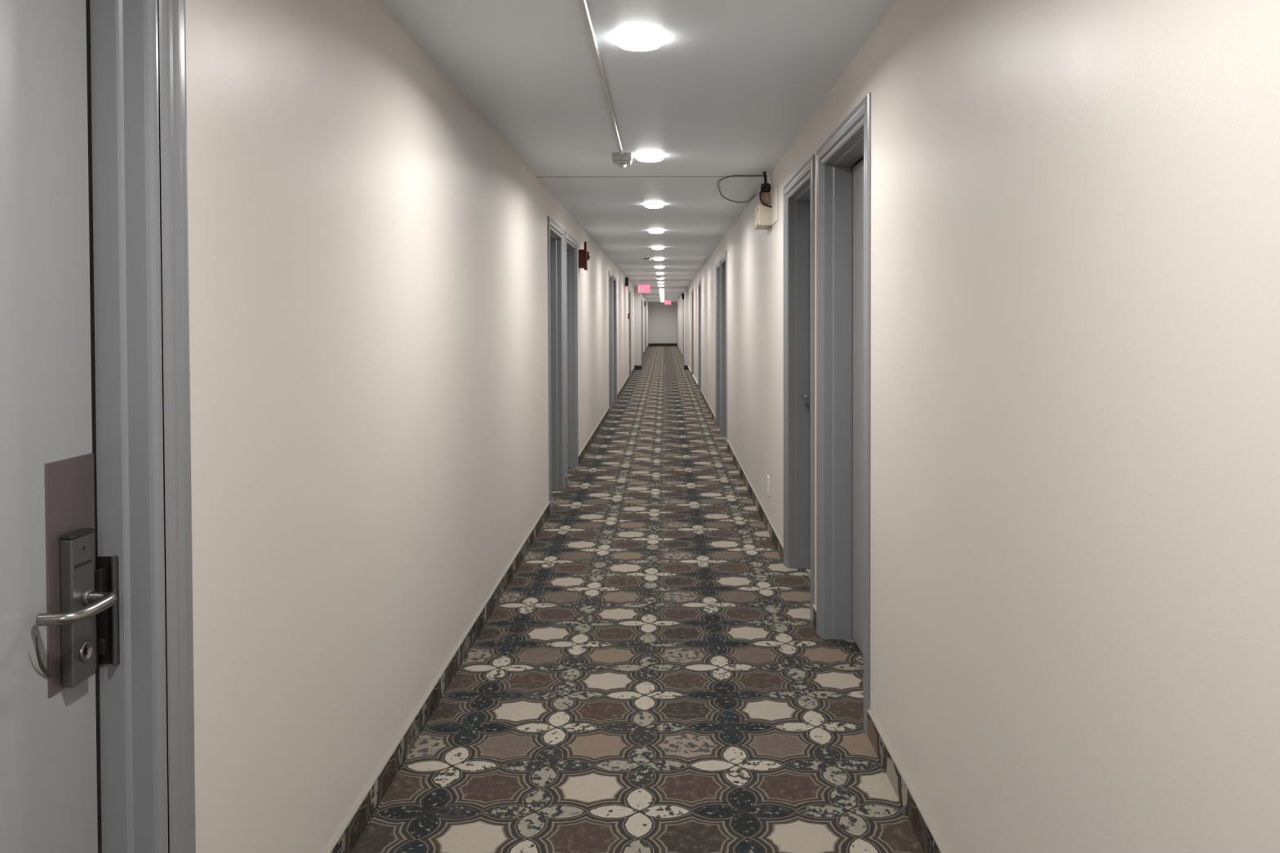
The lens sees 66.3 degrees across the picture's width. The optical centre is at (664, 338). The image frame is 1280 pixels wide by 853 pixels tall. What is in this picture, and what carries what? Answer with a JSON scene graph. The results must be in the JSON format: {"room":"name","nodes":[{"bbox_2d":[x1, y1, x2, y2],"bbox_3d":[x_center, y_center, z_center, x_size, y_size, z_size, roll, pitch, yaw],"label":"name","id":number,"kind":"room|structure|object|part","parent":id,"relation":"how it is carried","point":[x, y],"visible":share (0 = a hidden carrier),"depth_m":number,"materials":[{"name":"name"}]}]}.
{"room":"hotel corridor","nodes":[
{"label":"hotel corridor","id":0,"kind":"room"},
{"bbox_2d":[157,0,648,852],"bbox_3d":[-0.981,-0.220,23.500,0.300,2.322,57.000,0,1,0],"label":"wall","id":1,"kind":"structure","parent":0,"point":[368,253],"depth_m":2.50,"materials":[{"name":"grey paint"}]},
{"bbox_2d":[0,0,195,852],"bbox_3d":[-0.893,0.299,1.158,0.155,2.132,1.095,0,1,0],"label":"door","id":2,"kind":"structure","parent":1,"relation":"in","point":[83,750],"depth_m":1.57,"materials":[{"name":"grey metal"}]},
{"bbox_3d":[-0.942,0.344,1.159,0.044,2.024,0.843,0,1,0],"label":"panel","id":3,"kind":"part","parent":2,"relation":"part of","materials":[{"name":"grey paint"}]},
{"bbox_3d":[-0.919,0.360,1.519,0.002,0.350,0.122,0,1,0],"label":"plate","id":4,"kind":"part","parent":2,"relation":"part of","materials":[{"name":"brown metal"}]},
{"bbox_3d":[-0.878,0.406,1.475,0.060,0.021,0.121,0,1,0],"label":"lever handle","id":5,"kind":"part","parent":2,"relation":"part of","materials":[{"name":"silver metal"}]},
{"bbox_3d":[-0.902,0.442,1.591,0.033,0.176,0.003,0,1,0],"label":"strike plate","id":6,"kind":"part","parent":2,"relation":"part of","materials":[{"name":"grey metal"}]},
{"bbox_3d":[-0.893,0.299,1.158,0.155,2.132,1.095,0,1,0],"label":"frame","id":7,"kind":"part","parent":2,"relation":"part of","materials":[{"name":"grey paint"}]},
{"bbox_2d":[325,344,648,852],"bbox_3d":[-0.822,0.897,23.511,0.011,0.088,56.980,0,1,0],"label":"baseboard","id":8,"kind":"structure","parent":1,"relation":"attached to","point":[349,833],"depth_m":3.36,"materials":[{"name":"carpet"}]},
{"bbox_2d":[547,215,565,513],"bbox_3d":[-0.910,0.178,7.552,0.189,2.132,1.095,0,1,0],"label":"door","id":9,"kind":"structure","parent":1,"relation":"in","point":[556,241],"depth_m":7.99,"materials":[{"name":"grey metal"}]},
{"bbox_2d":[564,231,578,484],"bbox_3d":[-0.910,0.155,8.752,0.189,2.132,1.095,0,1,0],"label":"door","id":10,"kind":"structure","parent":1,"relation":"in","point":[571,250],"depth_m":9.18,"materials":[{"name":"grey metal"}]},
{"bbox_2d":[578,241,590,270],"bbox_3d":[-0.779,-0.808,9.606,0.106,0.275,0.130,0,1,0],"label":"fire alarm","id":11,"kind":"object","parent":1,"relation":"attached to","point":[584,255],"visible":1,"depth_m":9.54,"materials":[{"name":"red plastic"}]},
{"bbox_3d":[-0.768,-0.808,9.606,0.028,0.275,0.130,0,1,0],"label":"plate","id":12,"kind":"part","parent":11,"relation":"part of","materials":[{"name":"red plastic"}]},
{"bbox_2d":[608,270,613,406],"bbox_3d":[-0.910,0.033,15.201,0.189,2.132,1.095,0,1,0],"label":"door","id":13,"kind":"structure","parent":1,"relation":"in","point":[610,273],"depth_m":15.64,"materials":[{"name":"grey metal"}]},
{"bbox_2d":[613,274,617,400],"bbox_3d":[-0.910,0.010,16.401,0.189,2.132,1.095,0,1,0],"label":"door","id":14,"kind":"structure","parent":1,"relation":"in","point":[615,288],"depth_m":16.84,"materials":[{"name":"grey metal"}]},
{"bbox_2d":[625,276,628,286],"bbox_3d":[-0.800,-1.210,20.931,0.068,0.200,0.130,0,1,0],"label":"fire alarm","id":15,"kind":"object","parent":1,"relation":"attached to","point":[626,278],"visible":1,"depth_m":20.87,"materials":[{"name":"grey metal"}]},
{"bbox_2d":[628,288,631,378],"bbox_3d":[-0.911,-0.129,23.689,0.189,2.132,1.095,0,1,0],"label":"door","id":16,"kind":"structure","parent":1,"relation":"in","point":[629,290],"depth_m":24.13,"materials":[{"name":"grey metal"}]},
{"bbox_2d":[640,299,642,357],"bbox_3d":[-0.912,-0.361,35.937,0.189,2.132,1.095,0,1,0],"label":"door","id":17,"kind":"structure","parent":1,"relation":"in","point":[641,300],"depth_m":36.40,"materials":[{"name":"grey metal"}]},
{"bbox_2d":[642,301,643,355],"bbox_3d":[-0.912,-0.384,37.137,0.189,2.132,1.095,0,1,0],"label":"door","id":18,"kind":"structure","parent":1,"relation":"in","point":[642,301],"depth_m":37.62,"materials":[{"name":"grey metal"}]},
{"bbox_2d":[644,306,645,351],"bbox_3d":[-0.912,-0.487,42.536,0.189,2.132,1.095,0,1,0],"label":"door","id":19,"kind":"structure","parent":1,"relation":"in","point":[645,306],"depth_m":42.99,"materials":[{"name":"grey metal"}]},
{"bbox_2d":[379,0,895,302],"bbox_3d":[-0.078,-1.433,23.477,2.112,0.100,57.000,0,1,0],"label":"ceiling","id":20,"kind":"structure","parent":0,"point":[730,86],"depth_m":3.98,"materials":[{"name":"white paint"}]},
{"bbox_2d":[577,0,623,155],"bbox_3d":[-0.239,-0.950,1.092,0.022,0.014,8.820,0,1,0],"label":"conduit","id":21,"kind":"object","parent":20,"relation":"attached to","point":[583,3],"depth_m":3.56,"materials":[{"name":"white metal"}]},
{"bbox_2d":[611,152,631,168],"bbox_3d":[-0.239,-1.005,5.552,0.112,0.074,0.112,0,1,0],"label":"junction box","id":22,"kind":"object","parent":20,"relation":"attached to","point":[621,161],"visible":0.99,"depth_m":5.50,"materials":[{"name":"grey paint"}]},
{"bbox_2d":[615,31,663,51],"bbox_3d":[-0.082,-0.982,3.252,0.160,0.034,0.160,0,1,0],"label":"recessed light","id":23,"kind":"object","parent":20,"relation":"in","point":[636,41],"visible":1,"depth_m":3.21,"materials":[{"name":"white"}]},
{"bbox_2d":[637,280,650,293],"bbox_3d":[-0.474,-1.219,23.000,0.310,0.307,0.052,0,1,0],"label":"exit sign","id":24,"kind":"object","parent":20,"relation":"hanging from","point":[642,288],"visible":1,"depth_m":22.98,"materials":[{"name":"red plastic"}]},
{"bbox_2d":[635,153,663,162],"bbox_3d":[-0.082,-1.026,5.582,0.160,0.034,0.160,0,1,0],"label":"recessed light","id":25,"kind":"object","parent":20,"relation":"in","point":[647,157],"visible":1,"depth_m":5.53,"materials":[{"name":"white"}]},
{"bbox_2d":[644,202,663,208],"bbox_3d":[-0.082,-1.070,7.911,0.160,0.034,0.160,0,1,0],"label":"recessed light","id":26,"kind":"object","parent":20,"relation":"in","point":[651,205],"visible":1,"depth_m":7.85,"materials":[{"name":"white"}]},
{"bbox_2d":[648,229,663,233],"bbox_3d":[-0.082,-1.115,10.241,0.160,0.034,0.160,0,1,0],"label":"recessed light","id":27,"kind":"object","parent":20,"relation":"in","point":[651,231],"visible":1,"depth_m":10.18,"materials":[{"name":"white"}]},
{"bbox_2d":[651,246,663,249],"bbox_3d":[-0.082,-1.159,12.570,0.160,0.034,0.160,0,1,0],"label":"recessed light","id":28,"kind":"object","parent":20,"relation":"in","point":[652,247],"visible":1,"depth_m":12.51,"materials":[{"name":"white"}]},
{"bbox_2d":[653,257,663,260],"bbox_3d":[-0.083,-1.203,14.900,0.160,0.034,0.160,0,1,0],"label":"recessed light","id":29,"kind":"object","parent":20,"relation":"in","point":[655,259],"visible":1,"depth_m":14.84,"materials":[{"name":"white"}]},
{"bbox_2d":[654,266,663,268],"bbox_3d":[-0.083,-1.247,17.229,0.160,0.034,0.160,0,1,0],"label":"recessed light","id":30,"kind":"object","parent":20,"relation":"in","point":[655,267],"visible":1,"depth_m":17.17,"materials":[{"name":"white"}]},
{"bbox_2d":[565,176,759,177],"bbox_3d":[-0.077,-1.058,6.407,1.512,0.002,0.012,0,1,0],"label":"trim","id":31,"kind":"structure","parent":20,"relation":"attached to","point":[566,176],"depth_m":6.40,"materials":[{"name":"grey"}]},
{"bbox_2d":[664,299,671,304],"bbox_3d":[0.165,-1.669,44.996,0.310,0.247,0.052,0,1,0],"label":"exit sign","id":32,"kind":"object","parent":20,"relation":"hanging from","point":[666,302],"visible":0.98,"depth_m":44.98,"materials":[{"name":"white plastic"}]},
{"bbox_2d":[717,174,763,202],"bbox_3d":[0.519,-1.015,7.035,0.308,0.111,1.473,0,1,0],"label":"cable","id":33,"kind":"object","parent":20,"relation":"attached to","point":[736,175],"visible":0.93,"depth_m":6.58,"materials":[{"name":"black plastic"}]},
{"bbox_2d":[351,346,924,852],"bbox_3d":[-0.071,0.979,23.523,2.112,0.080,57.000,0,1,0],"label":"floor","id":34,"kind":"structure","parent":0,"point":[652,674],"depth_m":3.64,"materials":[{"name":"carpet"}]},
{"bbox_2d":[634,285,688,365],"bbox_3d":[-0.075,-0.295,27.324,1.512,2.322,0.250,0,1,0],"label":"portal","id":35,"kind":"object","parent":34,"relation":"on","point":[637,346],"visible":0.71,"depth_m":27.20,"materials":[{"name":"grey paint"}]},
{"bbox_2d":[648,302,676,343],"bbox_3d":[-0.076,-0.765,52.045,2.112,2.322,0.100,0,1,0],"label":"wall","id":36,"kind":"structure","parent":0,"point":[662,317],"depth_m":51.99,"materials":[{"name":"white paint"}]},
{"bbox_2d":[648,343,676,346],"bbox_3d":[-0.073,0.327,52.006,1.512,0.140,0.020,0,1,0],"label":"baseboard","id":37,"kind":"structure","parent":36,"relation":"attached to","point":[650,344],"depth_m":51.99,"materials":[{"name":"black rubber"}]},
{"bbox_2d":[676,0,1279,852],"bbox_3d":[0.831,-0.225,23.500,0.300,2.322,57.000,0,1,0],"label":"wall","id":38,"kind":"structure","parent":0,"point":[1075,419],"depth_m":1.66,"materials":[{"name":"beige paint"}]},
{"bbox_2d":[634,364,688,369],"bbox_3d":[-0.072,0.806,27.345,1.512,0.120,0.274,0,1,0],"label":"baseboard","id":39,"kind":"structure","parent":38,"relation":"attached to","point":[637,367],"depth_m":27.21,"materials":[{"name":"black rubber"}]},
{"bbox_2d":[682,299,684,359],"bbox_3d":[0.762,-0.338,34.437,0.189,2.132,1.095,0,1,0],"label":"door","id":40,"kind":"structure","parent":38,"relation":"in","point":[682,300],"depth_m":33.90,"materials":[{"name":"grey metal"}]},
{"bbox_2d":[691,288,693,377],"bbox_3d":[0.762,-0.127,23.339,0.189,2.132,1.095,0,1,0],"label":"door","id":41,"kind":"structure","parent":38,"relation":"in","point":[692,314],"depth_m":23.78,"materials":[{"name":"grey metal"}]},
{"bbox_2d":[697,280,701,390],"bbox_3d":[0.762,-0.040,18.740,0.189,2.132,1.095,0,1,0],"label":"door","id":42,"kind":"structure","parent":38,"relation":"in","point":[699,282],"depth_m":19.18,"materials":[{"name":"grey metal"}]},
{"bbox_2d":[715,257,719,426],"bbox_3d":[0.763,0.082,12.321,0.189,2.132,1.095,0,1,0],"label":"door","id":43,"kind":"structure","parent":38,"relation":"in","point":[717,263],"depth_m":12.76,"materials":[{"name":"grey metal"}]},
{"bbox_2d":[720,251,727,446],"bbox_3d":[0.763,0.104,11.181,0.189,2.132,1.095,0,1,0],"label":"door","id":44,"kind":"structure","parent":38,"relation":"in","point":[723,273],"depth_m":11.62,"materials":[{"name":"grey metal"}]},
{"bbox_2d":[754,171,777,229],"bbox_3d":[0.627,-0.900,6.134,0.104,0.381,0.600,0,1,0],"label":"emergency light","id":45,"kind":"object","parent":38,"relation":"attached to","point":[766,214],"visible":0.96,"depth_m":6.14,"materials":[{"name":"beige plastic"}]},
{"bbox_3d":[0.677,-0.810,5.986,0.006,0.207,0.300,0,1,0],"label":"plate","id":46,"kind":"part","parent":45,"relation":"part of","materials":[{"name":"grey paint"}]},
{"bbox_2d":[767,475,769,496],"bbox_3d":[0.680,0.962,6.399,0.010,0.124,0.076,0,1,0],"label":"wall outlet","id":47,"kind":"object","parent":38,"relation":"attached to","point":[768,477],"visible":1,"depth_m":6.36,"materials":[{"name":"white plastic"}]},
{"bbox_2d":[782,154,814,622],"bbox_3d":[0.764,0.222,4.993,0.191,2.132,1.095,0,1,0],"label":"door","id":48,"kind":"structure","parent":38,"relation":"in","point":[798,193],"depth_m":5.43,"materials":[{"name":"grey metal"}]},
{"bbox_3d":[0.773,0.317,5.297,0.055,0.018,0.120,0,1,0],"label":"lever","id":49,"kind":"part","parent":48,"relation":"part of","materials":[{"name":"silver metal"}]},
{"bbox_3d":[0.804,0.316,5.347,0.012,0.220,0.060,0,1,0],"label":"lock plate","id":50,"kind":"part","parent":48,"relation":"part of","materials":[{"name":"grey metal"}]},
{"bbox_2d":[676,344,946,852],"bbox_3d":[0.670,0.872,23.511,0.030,0.130,56.980,0,1,0],"label":"baseboard","id":51,"kind":"structure","parent":38,"relation":"attached to","point":[922,826],"depth_m":2.95,"materials":[{"name":"carpet"}]},
{"bbox_2d":[816,91,871,733],"bbox_3d":[0.764,0.245,3.788,0.191,2.132,1.095,0,1,0],"label":"door","id":52,"kind":"structure","parent":38,"relation":"in","point":[843,161],"depth_m":4.21,"materials":[{"name":"grey metal"}]},
{"bbox_3d":[0.832,0.289,3.789,0.044,2.024,0.843,0,1,0],"label":"panel","id":53,"kind":"part","parent":52,"relation":"part of","materials":[{"name":"grey paint"}]}
]}

